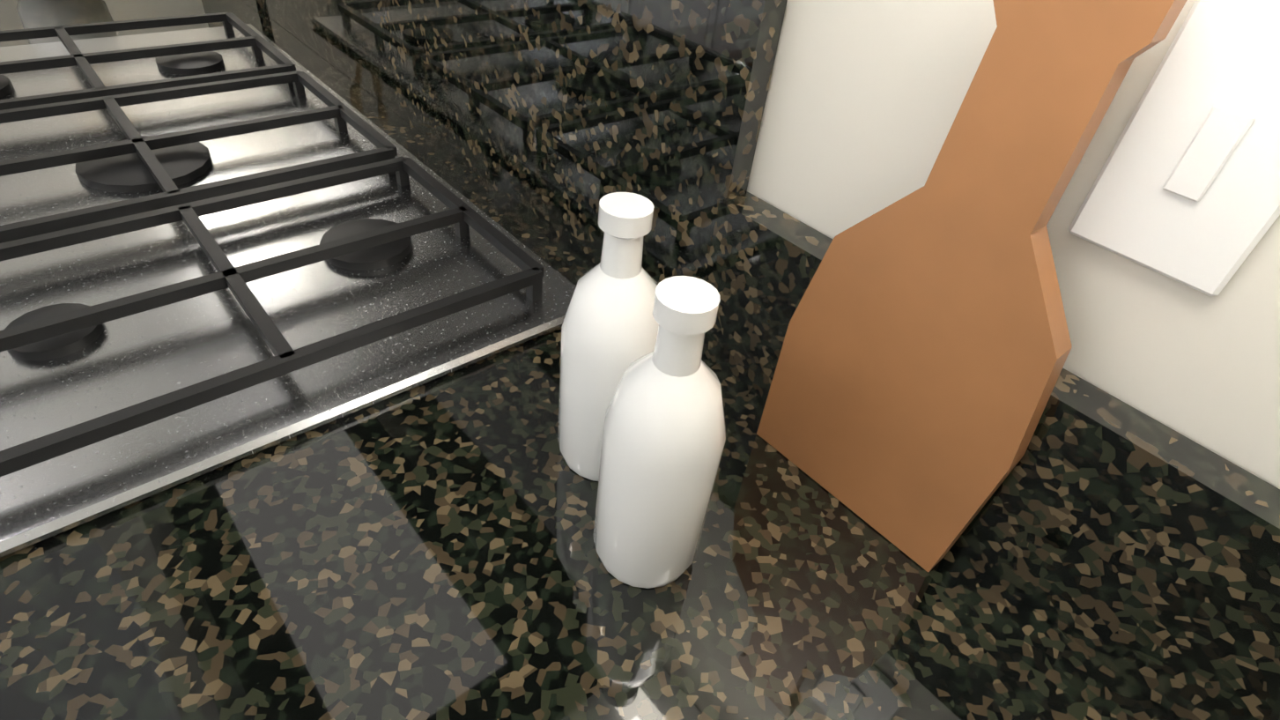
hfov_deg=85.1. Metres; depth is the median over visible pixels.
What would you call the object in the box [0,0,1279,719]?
kitchen counter
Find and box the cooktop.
[0,11,599,625]
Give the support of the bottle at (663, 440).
on the kitchen counter
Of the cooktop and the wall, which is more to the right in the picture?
the wall
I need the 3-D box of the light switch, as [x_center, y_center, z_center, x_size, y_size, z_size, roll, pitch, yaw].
[0.255,-0.093,0.313,0.008,0.116,0.072,-26,50,-33]
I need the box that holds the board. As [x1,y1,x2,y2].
[756,0,1187,571]
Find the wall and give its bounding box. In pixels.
[747,0,1279,488]
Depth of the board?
0.38 m
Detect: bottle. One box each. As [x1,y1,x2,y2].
[557,192,658,480]
[592,275,725,588]
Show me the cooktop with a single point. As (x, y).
(218, 268)
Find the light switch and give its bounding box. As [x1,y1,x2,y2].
[1068,0,1279,296]
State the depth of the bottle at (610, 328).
0.41 m

